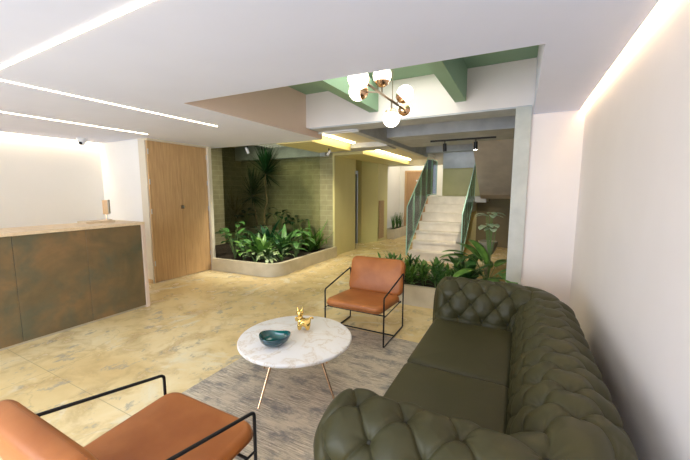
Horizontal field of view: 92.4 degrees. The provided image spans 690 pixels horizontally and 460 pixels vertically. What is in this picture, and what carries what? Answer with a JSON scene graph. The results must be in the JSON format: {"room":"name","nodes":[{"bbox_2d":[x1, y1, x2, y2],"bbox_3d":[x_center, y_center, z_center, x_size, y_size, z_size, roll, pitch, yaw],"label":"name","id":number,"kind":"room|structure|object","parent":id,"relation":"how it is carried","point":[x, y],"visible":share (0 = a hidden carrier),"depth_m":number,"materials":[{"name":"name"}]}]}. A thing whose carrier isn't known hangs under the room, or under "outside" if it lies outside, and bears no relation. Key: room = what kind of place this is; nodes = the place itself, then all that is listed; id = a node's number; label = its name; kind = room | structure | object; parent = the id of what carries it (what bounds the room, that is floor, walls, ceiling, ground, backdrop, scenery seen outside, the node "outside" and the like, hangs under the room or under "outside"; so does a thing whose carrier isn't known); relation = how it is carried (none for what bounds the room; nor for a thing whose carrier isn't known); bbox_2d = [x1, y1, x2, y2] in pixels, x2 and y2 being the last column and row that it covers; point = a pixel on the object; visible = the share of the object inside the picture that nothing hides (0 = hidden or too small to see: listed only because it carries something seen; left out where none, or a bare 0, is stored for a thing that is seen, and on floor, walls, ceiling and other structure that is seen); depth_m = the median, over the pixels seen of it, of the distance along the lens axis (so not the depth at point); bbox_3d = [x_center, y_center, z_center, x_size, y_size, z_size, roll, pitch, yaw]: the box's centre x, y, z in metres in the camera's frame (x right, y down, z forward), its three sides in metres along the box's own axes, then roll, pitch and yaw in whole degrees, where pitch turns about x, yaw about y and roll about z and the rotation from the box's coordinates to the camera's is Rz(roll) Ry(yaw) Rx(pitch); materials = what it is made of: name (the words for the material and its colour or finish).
{"room":"hotel lobby","nodes":[
{"label":"hotel lobby","id":0,"kind":"room"},
{"bbox_2d":[0,132,105,227],"bbox_3d":[-5.971,-0.331,3.596,0.130,3.000,6.220,4,8,28],"label":"wall","id":1,"kind":"structure","parent":0,"point":[44,180],"depth_m":5.45,"materials":[{"name":"beige paint"}]},
{"bbox_2d":[100,139,142,221],"bbox_3d":[-3.967,-0.609,5.977,1.180,3.000,0.110,4,8,28],"label":"wall","id":2,"kind":"structure","parent":0,"point":[119,159],"depth_m":5.87,"materials":[{"name":"white paint"}]},
{"bbox_2d":[138,138,154,283],"bbox_3d":[-3.367,-0.303,5.692,0.180,2.460,0.115,4,8,28],"label":"trim","id":3,"kind":"structure","parent":2,"relation":"attached to","point":[141,142],"depth_m":5.62,"materials":[{"name":"beige paint"}]},
{"bbox_2d":[144,138,206,147],"bbox_3d":[-3.028,-1.560,5.982,0.130,0.030,1.190,4,8,28],"label":"trim","id":4,"kind":"structure","parent":2,"relation":"attached to","point":[149,139],"depth_m":5.86,"materials":[{"name":"beige paint"}]},
{"bbox_2d":[206,146,215,269],"bbox_3d":[-2.730,-0.417,6.669,0.150,2.460,0.070,4,8,28],"label":"trim","id":5,"kind":"structure","parent":0,"point":[208,149],"depth_m":6.62,"materials":[{"name":"beige paint"}]},
{"bbox_2d":[211,147,242,244],"bbox_3d":[-3.502,-0.875,8.454,0.120,2.950,2.430,4,8,28],"label":"wall","id":6,"kind":"structure","parent":0,"point":[226,172],"depth_m":8.86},
{"bbox_2d":[185,99,321,138],"bbox_3d":[-0.990,-1.449,4.413,0.003,0.120,2.590,4,8,28],"label":"trim","id":7,"kind":"structure","parent":0,"point":[210,104],"depth_m":4.09,"materials":[{"name":"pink paint"}]},
{"bbox_2d":[0,234,507,459],"bbox_3d":[-0.476,0.927,6.223,10.500,0.100,16.700,4,8,28],"label":"floor","id":8,"kind":"structure","parent":0,"point":[190,330],"depth_m":3.59,"materials":[{"name":"cream-yellow marble"}]},
{"bbox_2d":[0,220,149,350],"bbox_3d":[-4.139,0.711,2.553,0.632,1.180,4.900,4,8,28],"label":"reception desk","id":9,"kind":"object","parent":8,"relation":"on","point":[57,278],"depth_m":3.77,"materials":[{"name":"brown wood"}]},
{"bbox_2d":[0,220,144,236],"bbox_3d":[-4.139,0.142,2.486,0.632,0.035,4.900,4,8,28],"label":"countertop","id":10,"kind":"structure","parent":9,"relation":"on","point":[15,231],"depth_m":3.80,"materials":[{"name":"brown wood"}]},
{"bbox_2d":[77,220,114,223],"bbox_3d":[-3.289,-0.111,4.384,0.230,0.025,0.340,4,8,28],"label":"shelf","id":11,"kind":"object","parent":9,"relation":"on","point":[90,221],"visible":0.84,"depth_m":4.29,"materials":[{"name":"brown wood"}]},
{"bbox_2d":[102,200,111,219],"bbox_3d":[-3.201,-0.267,4.433,0.102,0.275,0.070,0,7,-1],"label":"table lamp","id":12,"kind":"object","parent":11,"relation":"on","point":[105,203],"visible":0.99,"depth_m":4.42,"materials":[{"name":"brown wood"}]},
{"bbox_2d":[145,140,210,282],"bbox_3d":[-3.003,-0.342,6.117,0.075,2.416,1.173,4,8,28],"label":"door","id":13,"kind":"structure","parent":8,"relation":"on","point":[177,174],"depth_m":6.04,"materials":[{"name":"brown wood"}]},
{"bbox_2d":[215,243,326,262],"bbox_3d":[-2.142,0.593,7.829,3.008,0.185,2.339,4,8,28],"label":"soil","id":14,"kind":"object","parent":8,"relation":"on","point":[224,251],"visible":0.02,"depth_m":7.53,"materials":[{"name":"brown soil"}]},
{"bbox_2d":[215,221,251,251],"bbox_3d":[-2.562,0.161,7.561,0.785,0.738,0.990,4,8,28],"label":"philodendron","id":15,"kind":"object","parent":14,"relation":"on","point":[236,225],"visible":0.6,"depth_m":7.52,"materials":[{"name":"green plant"}]},
{"bbox_2d":[220,228,250,258],"bbox_3d":[-2.320,0.282,6.988,0.584,0.632,0.851,-3,7,-21],"label":"philodendron","id":16,"kind":"object","parent":14,"relation":"on","point":[227,230],"visible":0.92,"depth_m":6.89,"materials":[{"name":"green plant"}]},
{"bbox_2d":[226,187,251,242],"bbox_3d":[-2.668,-0.414,8.944,0.896,1.553,0.576,4,8,28],"label":"yucca","id":17,"kind":"object","parent":14,"relation":"on","point":[235,210],"visible":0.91,"depth_m":9.01,"materials":[{"name":"green plant"}]},
{"bbox_2d":[233,241,253,259],"bbox_3d":[-2.096,0.427,6.794,0.516,0.390,0.535,2,7,20],"label":"philodendron","id":18,"kind":"object","parent":14,"relation":"on","point":[242,252],"visible":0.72,"depth_m":6.82,"materials":[{"name":"green plant"}]},
{"bbox_2d":[232,232,257,249],"bbox_3d":[-2.224,0.301,7.585,0.624,0.455,0.675,0,7,-4],"label":"philodendron","id":19,"kind":"object","parent":14,"relation":"on","point":[246,232],"visible":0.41,"depth_m":7.59,"materials":[{"name":"green plant"}]},
{"bbox_2d":[235,207,259,241],"bbox_3d":[-2.632,-0.118,8.973,0.692,0.960,0.600,4,8,28],"label":"potted plant","id":20,"kind":"object","parent":14,"relation":"on","point":[249,208],"visible":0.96,"depth_m":8.84,"materials":[{"name":"green plant"}]},
{"bbox_2d":[233,166,269,244],"bbox_3d":[-2.450,-0.689,8.807,1.376,2.133,0.612,4,8,28],"label":"yucca","id":21,"kind":"object","parent":14,"relation":"on","point":[252,190],"visible":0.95,"depth_m":8.70,"materials":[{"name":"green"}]},
{"bbox_2d":[241,251,266,261],"bbox_3d":[-1.802,0.541,6.624,0.495,0.236,0.439,-1,7,-6],"label":"aglaonema","id":22,"kind":"object","parent":14,"relation":"on","point":[258,253],"visible":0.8,"depth_m":6.55,"materials":[{"name":"green plant"}]},
{"bbox_2d":[232,232,276,255],"bbox_3d":[-1.867,0.280,7.266,0.961,0.573,1.053,2,7,17],"label":"peace lily","id":23,"kind":"object","parent":14,"relation":"on","point":[251,234],"visible":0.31,"depth_m":7.12,"materials":[{"name":"green plant"}]},
{"bbox_2d":[243,234,281,258],"bbox_3d":[-1.750,0.348,6.972,1.040,0.509,1.146,-2,7,-18],"label":"peace lily","id":24,"kind":"object","parent":14,"relation":"on","point":[263,245],"visible":0.68,"depth_m":6.83,"materials":[{"name":"green plant"}]},
{"bbox_2d":[246,220,281,244],"bbox_3d":[-1.867,0.135,7.636,1.133,0.775,1.012,4,8,28],"label":"peace lily","id":25,"kind":"object","parent":14,"relation":"on","point":[266,232],"visible":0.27,"depth_m":7.67,"materials":[{"name":"green plant"}]},
{"bbox_2d":[245,144,288,238],"bbox_3d":[-2.009,-0.876,8.551,1.491,2.566,0.602,4,8,28],"label":"yucca","id":26,"kind":"object","parent":14,"relation":"on","point":[265,158],"visible":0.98,"depth_m":8.40,"materials":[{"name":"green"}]},
{"bbox_2d":[256,250,278,262],"bbox_3d":[-1.561,0.538,6.524,0.493,0.249,0.511,4,8,28],"label":"aglaonema","id":27,"kind":"object","parent":14,"relation":"on","point":[258,256],"visible":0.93,"depth_m":6.48,"materials":[{"name":"green plant"}]},
{"bbox_2d":[265,207,290,246],"bbox_3d":[-1.649,-0.082,8.457,0.786,1.011,0.601,4,8,28],"label":"potted plant","id":28,"kind":"object","parent":14,"relation":"on","point":[276,213],"visible":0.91,"depth_m":8.34,"materials":[{"name":"green plant"}]},
{"bbox_2d":[271,248,294,260],"bbox_3d":[-1.277,0.490,6.781,0.465,0.270,0.429,-3,7,-22],"label":"aglaonema","id":29,"kind":"object","parent":14,"relation":"on","point":[283,251],"visible":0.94,"depth_m":6.76,"materials":[{"name":"green plant"}]},
{"bbox_2d":[261,223,308,254],"bbox_3d":[-1.331,0.228,7.297,1.066,0.672,1.250,-2,7,-18],"label":"peace lily","id":30,"kind":"object","parent":14,"relation":"on","point":[284,232],"visible":0.69,"depth_m":7.17,"materials":[{"name":"green plant"}]},
{"bbox_2d":[282,215,309,248],"bbox_3d":[-1.227,0.045,8.273,0.624,0.803,0.755,-3,7,-23],"label":"potted plant","id":31,"kind":"object","parent":14,"relation":"on","point":[285,218],"visible":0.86,"depth_m":8.19,"materials":[{"name":"green plant"}]},
{"bbox_2d":[282,239,309,256],"bbox_3d":[-1.065,0.377,7.099,0.575,0.421,0.742,-1,7,-13],"label":"philodendron","id":32,"kind":"object","parent":14,"relation":"on","point":[296,245],"visible":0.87,"depth_m":7.06,"materials":[{"name":"green plant"}]},
{"bbox_2d":[285,228,315,252],"bbox_3d":[-1.063,0.253,7.445,0.941,0.586,0.623,4,8,28],"label":"philodendron","id":33,"kind":"object","parent":14,"relation":"on","point":[301,231],"visible":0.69,"depth_m":7.34,"materials":[{"name":"green plant"}]},
{"bbox_2d":[296,219,329,251],"bbox_3d":[-0.846,0.106,8.026,0.938,0.744,0.554,4,8,28],"label":"peace lily","id":34,"kind":"object","parent":14,"relation":"on","point":[311,244],"visible":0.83,"depth_m":7.79,"materials":[{"name":"green plant"}]},
{"bbox_2d":[301,220,330,249],"bbox_3d":[-0.813,0.112,8.036,0.887,0.729,0.601,4,8,28],"label":"spider plant","id":35,"kind":"object","parent":14,"relation":"on","point":[327,220],"visible":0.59,"depth_m":7.94,"materials":[{"name":"green plant"}]},
{"bbox_2d":[212,247,336,276],"bbox_3d":[-1.170,0.668,6.945,2.873,0.245,1.188,-4,8,-30],"label":"kerb","id":36,"kind":"object","parent":8,"relation":"on","point":[218,264],"visible":1,"depth_m":6.49,"materials":[{"name":"concrete"}]},
{"bbox_2d":[182,328,417,459],"bbox_3d":[-0.087,1.354,2.145,2.590,0.009,3.210,4,8,28],"label":"rug","id":37,"kind":"object","parent":8,"relation":"on","point":[294,402],"visible":0.18,"depth_m":2.68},
{"bbox_2d":[0,374,256,459],"bbox_3d":[-0.905,1.028,1.473,0.707,0.794,0.788,4,8,28],"label":"armchair","id":38,"kind":"object","parent":37,"relation":"on","point":[176,426],"visible":1,"depth_m":1.52,"materials":[{"name":"orange leather"}]},
{"bbox_2d":[237,315,351,408],"bbox_3d":[-0.403,1.071,2.729,0.914,0.413,0.914,4,8,28],"label":"coffee table","id":39,"kind":"object","parent":37,"relation":"on","point":[326,339],"visible":0.93,"depth_m":2.54,"materials":[{"name":"white stone"}]},
{"bbox_2d":[259,330,290,346],"bbox_3d":[-0.539,0.838,2.550,0.242,0.091,0.202,0,7,-1],"label":"bowl","id":40,"kind":"object","parent":39,"relation":"on","point":[269,338],"visible":1,"depth_m":2.58,"materials":[{"name":"teal ceramic"}]},
{"bbox_2d":[295,307,313,329],"bbox_3d":[-0.342,0.742,2.796,0.156,0.198,0.082,0,7,0],"label":"figurine","id":41,"kind":"object","parent":39,"relation":"on","point":[305,322],"visible":1,"depth_m":2.77,"materials":[{"name":"gold metal"}]},
{"bbox_2d":[313,276,637,459],"bbox_3d":[0.911,0.966,2.133,1.141,0.767,2.546,4,8,28],"label":"sofa","id":42,"kind":"object","parent":37,"relation":"on","point":[500,371],"visible":1,"depth_m":1.62,"materials":[{"name":"green leather"}]},
{"bbox_2d":[383,363,508,433],"bbox_3d":[0.531,1.041,1.820,0.670,0.169,0.810,4,8,28],"label":"seat cushion","id":43,"kind":"object","parent":42,"relation":"on","point":[484,402],"depth_m":1.92,"materials":[{"name":"green leather"}]},
{"bbox_2d":[407,319,511,387],"bbox_3d":[0.931,0.953,2.573,0.670,0.169,0.892,4,8,28],"label":"seat cushion","id":44,"kind":"object","parent":42,"relation":"on","point":[475,349],"depth_m":2.45,"materials":[{"name":"green leather"}]},
{"bbox_2d":[324,256,405,347],"bbox_3d":[0.246,0.765,3.793,0.707,0.794,0.788,4,8,28],"label":"armchair","id":45,"kind":"object","parent":8,"relation":"on","point":[376,284],"visible":0.98,"depth_m":3.86,"materials":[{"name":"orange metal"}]},
{"bbox_2d":[387,225,405,238],"bbox_3d":[1.800,0.070,11.686,0.365,0.330,1.320,4,8,28],"label":"planter box","id":46,"kind":"object","parent":8,"relation":"on","point":[395,233],"visible":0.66,"depth_m":11.27,"materials":[{"name":"concrete"}]},
{"bbox_2d":[408,196,488,263],"bbox_3d":[2.797,-0.136,8.635,1.460,1.456,2.910,4,8,28],"label":"staircase","id":47,"kind":"structure","parent":8,"relation":"on","point":[439,231],"depth_m":8.16,"materials":[{"name":"concrete"}]},
{"bbox_2d":[406,158,437,255],"bbox_3d":[2.111,-0.748,8.881,0.021,2.413,2.954,4,8,28],"label":"balustrade","id":48,"kind":"object","parent":47,"relation":"attached to","point":[427,181],"visible":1,"depth_m":8.55,"materials":[{"name":"green"}]},
{"bbox_2d":[460,165,475,251],"bbox_3d":[2.946,-0.542,7.877,0.021,2.282,1.924,4,8,28],"label":"balustrade","id":49,"kind":"object","parent":47,"relation":"attached to","point":[466,213],"visible":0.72,"depth_m":7.77,"materials":[{"name":"green"}]},
{"bbox_2d":[398,272,505,308],"bbox_3d":[1.419,0.896,4.883,1.990,0.280,0.880,4,8,28],"label":"planter box","id":50,"kind":"object","parent":8,"relation":"on","point":[416,294],"visible":0.07,"depth_m":4.62,"materials":[{"name":"concrete"}]},
{"bbox_2d":[385,253,398,259],"bbox_3d":[0.751,0.532,5.313,0.334,0.437,0.390,-2,7,-17],"label":"dracaena","id":51,"kind":"object","parent":50,"relation":"on","point":[390,255],"visible":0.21,"depth_m":5.33,"materials":[{"name":"green plant"}]},
{"bbox_2d":[401,258,419,284],"bbox_3d":[0.927,0.608,4.804,0.396,0.406,0.356,-4,8,-32],"label":"dracaena","id":52,"kind":"object","parent":50,"relation":"on","point":[410,272],"visible":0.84,"depth_m":4.77,"materials":[{"name":"green plant"}]},
{"bbox_2d":[407,253,420,273],"bbox_3d":[1.058,0.568,5.173,0.417,0.400,0.379,4,8,28],"label":"dracaena","id":53,"kind":"object","parent":50,"relation":"on","point":[410,261],"visible":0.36,"depth_m":5.17,"materials":[{"name":"green plant"}]},
{"bbox_2d":[414,255,432,285],"bbox_3d":[1.150,0.590,4.822,0.380,0.438,0.397,-1,7,-12],"label":"dracaena","id":54,"kind":"object","parent":50,"relation":"on","point":[422,272],"visible":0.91,"depth_m":4.82,"materials":[{"name":"green plant"}]},
{"bbox_2d":[428,256,444,280],"bbox_3d":[1.407,0.601,5.045,0.398,0.365,0.382,4,8,28],"label":"dracaena","id":55,"kind":"object","parent":50,"relation":"on","point":[434,263],"visible":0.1,"depth_m":5.05,"materials":[{"name":"green plant"}]},
{"bbox_2d":[426,257,448,287],"bbox_3d":[1.324,0.612,4.654,0.404,0.435,0.391,4,8,28],"label":"dracaena","id":56,"kind":"object","parent":50,"relation":"on","point":[438,274],"visible":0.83,"depth_m":4.62,"materials":[{"name":"green plant"}]},
{"bbox_2d":[437,259,462,282],"bbox_3d":[1.480,0.615,4.663,0.409,0.428,0.330,0,7,-1],"label":"dracaena","id":57,"kind":"object","parent":50,"relation":"on","point":[450,272],"visible":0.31,"depth_m":4.62,"materials":[{"name":"green plant"}]},
{"bbox_2d":[442,252,482,276],"bbox_3d":[1.789,0.537,4.884,0.710,0.523,0.598,-2,7,-16],"label":"philodendron","id":58,"kind":"object","parent":50,"relation":"on","point":[459,258],"visible":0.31,"depth_m":4.88,"materials":[{"name":"green plant"}]},
{"bbox_2d":[430,256,503,279],"bbox_3d":[1.773,0.604,4.736,0.920,0.425,0.943,-2,7,-18],"label":"peace lily","id":59,"kind":"object","parent":50,"relation":"on","point":[470,263],"visible":0.45,"depth_m":4.65,"materials":[{"name":"green plant"}]},
{"bbox_2d":[440,239,517,283],"bbox_3d":[1.880,0.507,4.630,0.993,0.643,1.442,4,8,28],"label":"peace lily","id":60,"kind":"object","parent":50,"relation":"on","point":[480,251],"visible":0.6,"depth_m":4.64,"materials":[{"name":"green plant"}]},
{"bbox_2d":[474,212,505,275],"bbox_3d":[2.014,0.287,4.649,0.399,1.073,0.272,2,7,13],"label":"leaf plant","id":61,"kind":"object","parent":50,"relation":"on","point":[491,224],"visible":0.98,"depth_m":4.66,"materials":[{"name":"green plant"}]},
{"bbox_2d":[478,240,497,277],"bbox_3d":[2.294,0.577,5.361,0.290,0.805,0.290,4,8,28],"label":"flower pot","id":62,"kind":"object","parent":8,"relation":"on","point":[483,242],"visible":0.45,"depth_m":5.24,"materials":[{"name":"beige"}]},
{"bbox_2d":[212,86,305,126],"bbox_3d":[-1.033,-1.764,4.359,0.060,0.520,2.660,4,8,28],"label":"trim","id":63,"kind":"structure","parent":0,"point":[288,104],"depth_m":4.49,"materials":[{"name":"pink paint"}]},
{"bbox_2d":[241,153,332,247],"bbox_3d":[-1.583,-0.910,8.768,2.980,2.950,0.120,4,8,28],"label":"wall","id":64,"kind":"structure","parent":0,"point":[306,192],"depth_m":8.50,"materials":[{"name":"brick"}]},
{"bbox_2d":[235,144,328,160],"bbox_3d":[-1.701,-2.098,8.509,2.880,0.530,0.199,4,8,28],"label":"trim","id":65,"kind":"structure","parent":64,"relation":"attached to","point":[286,152],"depth_m":8.43,"materials":[{"name":"paint"}]},
{"bbox_2d":[326,141,395,152],"bbox_3d":[0.230,-2.006,7.240,1.680,0.490,0.550,4,8,28],"label":"trim","id":66,"kind":"structure","parent":64,"relation":"attached to","point":[365,146],"depth_m":6.92,"materials":[{"name":"concrete"}]},
{"bbox_2d":[276,135,350,152],"bbox_3d":[-0.568,-1.693,6.499,0.770,0.160,1.480,4,8,28],"label":"trim","id":67,"kind":"structure","parent":0,"point":[335,145],"depth_m":6.30,"materials":[{"name":"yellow paint"}]},
{"bbox_2d":[0,0,659,148],"bbox_3d":[-2.276,-1.207,2.353,7.360,0.120,7.460,4,8,28],"label":"ceiling","id":68,"kind":"structure","parent":0,"point":[157,56],"depth_m":2.02,"materials":[{"name":"paint"}]},
{"bbox_2d":[0,111,143,133],"bbox_3d":[-4.042,-1.247,3.131,0.016,0.026,4.390,4,8,28],"label":"led strip","id":69,"kind":"object","parent":68,"relation":"attached to","point":[0,111],"visible":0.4,"depth_m":4.18,"materials":[{"name":"beige plastic"}]},
{"bbox_2d":[0,0,153,68],"bbox_3d":[-1.375,-1.082,1.762,3.085,0.026,0.016,4,8,28],"label":"led strip","id":70,"kind":"object","parent":68,"relation":"attached to","point":[143,2],"visible":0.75,"depth_m":1.78,"materials":[{"name":"beige plastic"}]},
{"bbox_2d":[76,138,86,144],"bbox_3d":[-4.348,-1.458,5.471,0.144,0.117,0.144,4,8,28],"label":"security camera","id":71,"kind":"object","parent":68,"relation":"attached to","point":[82,141],"visible":1,"depth_m":5.43,"materials":[{"name":"white plastic"}]},
{"bbox_2d":[0,79,217,126],"bbox_3d":[-2.223,-1.285,3.470,0.016,0.026,2.190,4,8,28],"label":"led strip","id":72,"kind":"object","parent":68,"relation":"attached to","point":[0,79],"visible":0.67,"depth_m":3.16,"materials":[{"name":"beige plastic"}]},
{"bbox_2d":[348,69,412,126],"bbox_3d":[0.350,-1.427,3.158,0.411,0.841,1.394,5,8,34],"label":"chandelier","id":73,"kind":"object","parent":68,"relation":"hanging from","point":[358,90],"visible":0.88,"depth_m":3.04,"materials":[{"name":"white glass"}]},
{"bbox_2d":[318,129,359,134],"bbox_3d":[-0.107,-1.560,5.269,0.743,0.021,0.163,4,8,28],"label":"air vent","id":74,"kind":"object","parent":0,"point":[347,130],"visible":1,"depth_m":5.26,"materials":[{"name":"white plastic"}]},
{"bbox_2d":[333,155,355,254],"bbox_3d":[-0.264,-0.893,8.645,0.630,2.950,1.150,4,8,28],"label":"wall","id":75,"kind":"structure","parent":0,"point":[344,169],"depth_m":8.45,"materials":[{"name":"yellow paint"}]},
{"bbox_2d":[312,76,378,111],"bbox_3d":[-0.080,-1.721,3.670,0.130,0.379,2.069,4,8,28],"label":"beam","id":76,"kind":"structure","parent":0,"point":[340,86],"depth_m":3.81,"materials":[{"name":"green paint"}]},
{"bbox_2d":[327,131,376,142],"bbox_3d":[-0.478,-1.818,6.450,2.180,0.100,1.538,4,8,28],"label":"trim","id":77,"kind":"structure","parent":0,"point":[353,137],"depth_m":6.23,"materials":[{"name":"beige paint"}]},
{"bbox_2d":[324,135,354,143],"bbox_3d":[-0.132,-1.731,6.258,0.040,0.023,1.370,4,8,28],"label":"led strip","id":78,"kind":"object","parent":77,"relation":"attached to","point":[324,135],"visible":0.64,"depth_m":6.31,"materials":[{"name":"beige plastic"}]},
{"bbox_2d":[356,160,387,242],"bbox_3d":[0.702,-1.123,10.604,0.900,2.950,1.320,4,8,28],"label":"wall","id":79,"kind":"structure","parent":0,"point":[372,177],"depth_m":10.24,"materials":[{"name":"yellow paint"}]},
{"bbox_2d":[333,150,409,165],"bbox_3d":[0.910,-2.019,9.284,0.770,0.160,3.620,4,8,28],"label":"trim","id":80,"kind":"structure","parent":79,"relation":"attached to","point":[372,156],"depth_m":8.62,"materials":[{"name":"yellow paint"}]},
{"bbox_2d":[378,200,383,238],"bbox_3d":[1.164,-0.341,10.598,0.020,1.200,0.420,4,8,28],"label":"vent panel","id":81,"kind":"object","parent":79,"relation":"attached to","point":[381,203],"visible":1,"depth_m":10.58,"materials":[{"name":"brown wood"}]},
{"bbox_2d":[375,150,410,159],"bbox_3d":[1.275,-2.052,8.996,0.040,0.023,3.380,4,8,28],"label":"led strip","id":82,"kind":"object","parent":79,"relation":"attached to","point":[375,150],"visible":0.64,"depth_m":8.98,"materials":[{"name":"beige plastic"}]},
{"bbox_2d":[381,148,434,159],"bbox_3d":[0.992,-2.143,9.221,2.180,0.100,3.670,4,8,28],"label":"trim","id":83,"kind":"structure","parent":79,"relation":"attached to","point":[399,152],"depth_m":9.12,"materials":[{"name":"beige paint"}]},
{"bbox_2d":[352,127,427,156],"bbox_3d":[1.182,-2.000,7.117,0.120,0.470,4.380,4,8,28],"label":"trim","id":84,"kind":"structure","parent":0,"point":[377,134],"depth_m":6.24,"materials":[{"name":"paint"}]},
{"bbox_2d":[387,166,399,227],"bbox_3d":[1.622,-1.263,11.806,0.200,2.950,1.680,4,8,28],"label":"wall","id":85,"kind":"structure","parent":0,"point":[393,194],"depth_m":11.76,"materials":[{"name":"beige paint"}]},
{"bbox_2d":[388,153,442,166],"bbox_3d":[2.296,-2.370,10.693,2.300,0.570,0.180,4,8,28],"label":"trim","id":86,"kind":"structure","parent":85,"relation":"attached to","point":[438,156],"depth_m":10.51,"materials":[{"name":"beige paint"}]},
{"bbox_2d":[288,45,538,93],"bbox_3d":[0.269,-1.933,3.415,3.300,0.100,2.250,4,8,28],"label":"ceiling","id":87,"kind":"structure","parent":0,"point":[529,52],"depth_m":3.84,"materials":[{"name":"green paint"}]},
{"bbox_2d":[399,165,442,225],"bbox_3d":[2.924,-1.287,12.023,2.300,2.950,0.120,4,8,28],"label":"wall","id":88,"kind":"structure","parent":0,"point":[403,169],"depth_m":12.20,"materials":[{"name":"beige paint"}]},
{"bbox_2d":[404,170,427,233],"bbox_3d":[2.621,-0.992,12.116,0.910,2.340,0.059,4,8,28],"label":"door","id":89,"kind":"structure","parent":88,"relation":"in","point":[411,177],"depth_m":12.15,"materials":[{"name":"brown wood"}]},
{"bbox_2d":[426,57,466,101],"bbox_3d":[0.938,-1.657,3.137,0.130,0.379,2.069,4,8,28],"label":"beam","id":90,"kind":"structure","parent":0,"point":[452,73],"depth_m":3.41,"materials":[{"name":"green paint"}]},
{"bbox_2d":[426,144,472,153],"bbox_3d":[3.283,-2.197,8.386,2.400,0.370,0.250,4,8,28],"label":"trim","id":91,"kind":"structure","parent":0,"point":[459,147],"depth_m":8.57,"materials":[{"name":"paint"}]},
{"bbox_2d":[387,115,515,146],"bbox_3d":[2.213,-1.951,6.370,2.400,0.390,1.540,4,8,28],"label":"trim","id":92,"kind":"structure","parent":0,"point":[420,135],"depth_m":5.89,"materials":[{"name":"paint"}]},
{"bbox_2d":[430,136,495,151],"bbox_3d":[2.247,-1.639,6.366,1.200,0.229,0.089,4,8,28],"label":"track light","id":93,"kind":"object","parent":92,"relation":"attached to","point":[476,138],"visible":1,"depth_m":6.30,"materials":[{"name":"black metal"}]},
{"bbox_2d":[442,168,510,247],"bbox_3d":[4.020,-0.672,9.676,2.320,2.280,0.150,4,8,28],"label":"wall","id":94,"kind":"structure","parent":0,"point":[494,205],"depth_m":9.68,"materials":[{"name":"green paint"}]},
{"bbox_2d":[443,151,474,168],"bbox_3d":[4.019,-2.156,9.496,2.320,0.710,0.160,4,8,28],"label":"trim","id":95,"kind":"structure","parent":94,"relation":"attached to","point":[452,159],"depth_m":9.77,"materials":[{"name":"paint"}]},
{"bbox_2d":[472,139,513,198],"bbox_3d":[3.560,-1.466,7.567,0.990,1.550,2.320,4,8,28],"label":"wall","id":96,"kind":"structure","parent":0,"point":[493,158],"depth_m":7.37,"materials":[{"name":"beige paint"}]},
{"bbox_2d":[521,103,585,305],"bbox_3d":[2.363,-0.374,3.801,0.500,3.060,0.159,4,8,28],"label":"wall","id":97,"kind":"structure","parent":0,"point":[556,138],"depth_m":3.73,"materials":[{"name":"white paint"}]},
{"bbox_2d":[310,105,531,131],"bbox_3d":[0.873,-1.503,4.599,3.000,0.021,0.395,4,8,28],"label":"trim","id":98,"kind":"structure","parent":97,"relation":"attached to","point":[510,111],"depth_m":4.40,"materials":[{"name":"paint"}]},
{"bbox_2d":[306,57,536,128],"bbox_3d":[0.801,-1.750,4.463,3.090,0.504,0.150,4,8,28],"label":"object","id":99,"kind":"structure","parent":97,"relation":"attached to","point":[507,84],"depth_m":4.17,"materials":[{"name":"white paint"}]},
{"bbox_2d":[506,106,531,284],"bbox_3d":[2.120,-0.149,4.076,0.162,2.548,0.430,4,8,28],"label":"trim","id":100,"kind":"structure","parent":97,"relation":"attached to","point":[523,116],"depth_m":3.85,"materials":[{"name":"paint"}]},
{"bbox_2d":[534,44,542,101],"bbox_3d":[1.649,-1.569,2.736,0.050,0.520,2.129,4,8,28],"label":"trim","id":101,"kind":"structure","parent":97,"relation":"attached to","point":[540,48],"depth_m":3.07,"materials":[{"name":"paint"}]},
{"bbox_2d":[569,0,689,459],"bbox_3d":[0.991,-0.014,0.554,0.120,3.100,7.300,4,8,28],"label":"wall","id":102,"kind":"structure","parent":0,"point":[630,290],"depth_m":1.66,"materials":[{"name":"white paint"}]},
{"bbox_2d":[585,0,660,102],"bbox_3d":[0.915,-0.993,0.468,0.025,0.025,6.880,4,8,28],"label":"light","id":103,"kind":"object","parent":102,"relation":"attached to","point":[660,0],"visible":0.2,"depth_m":2.07,"materials":[{"name":"beige plastic"}]},
{"bbox_3d":[0.030,-1.021,9.732,0.170,2.950,1.060,4,8,28],"label":"wall","id":104,"kind":"structure","parent":0,"visible":0},
{"bbox_2d":[355,171,357,243],"bbox_3d":[0.128,-0.637,9.682,0.089,2.200,0.975,4,8,28],"label":"door","id":105,"kind":"structure","parent":104,"relation":"in","point":[356,175],"depth_m":10.04,"materials":[{"name":"black metal"}]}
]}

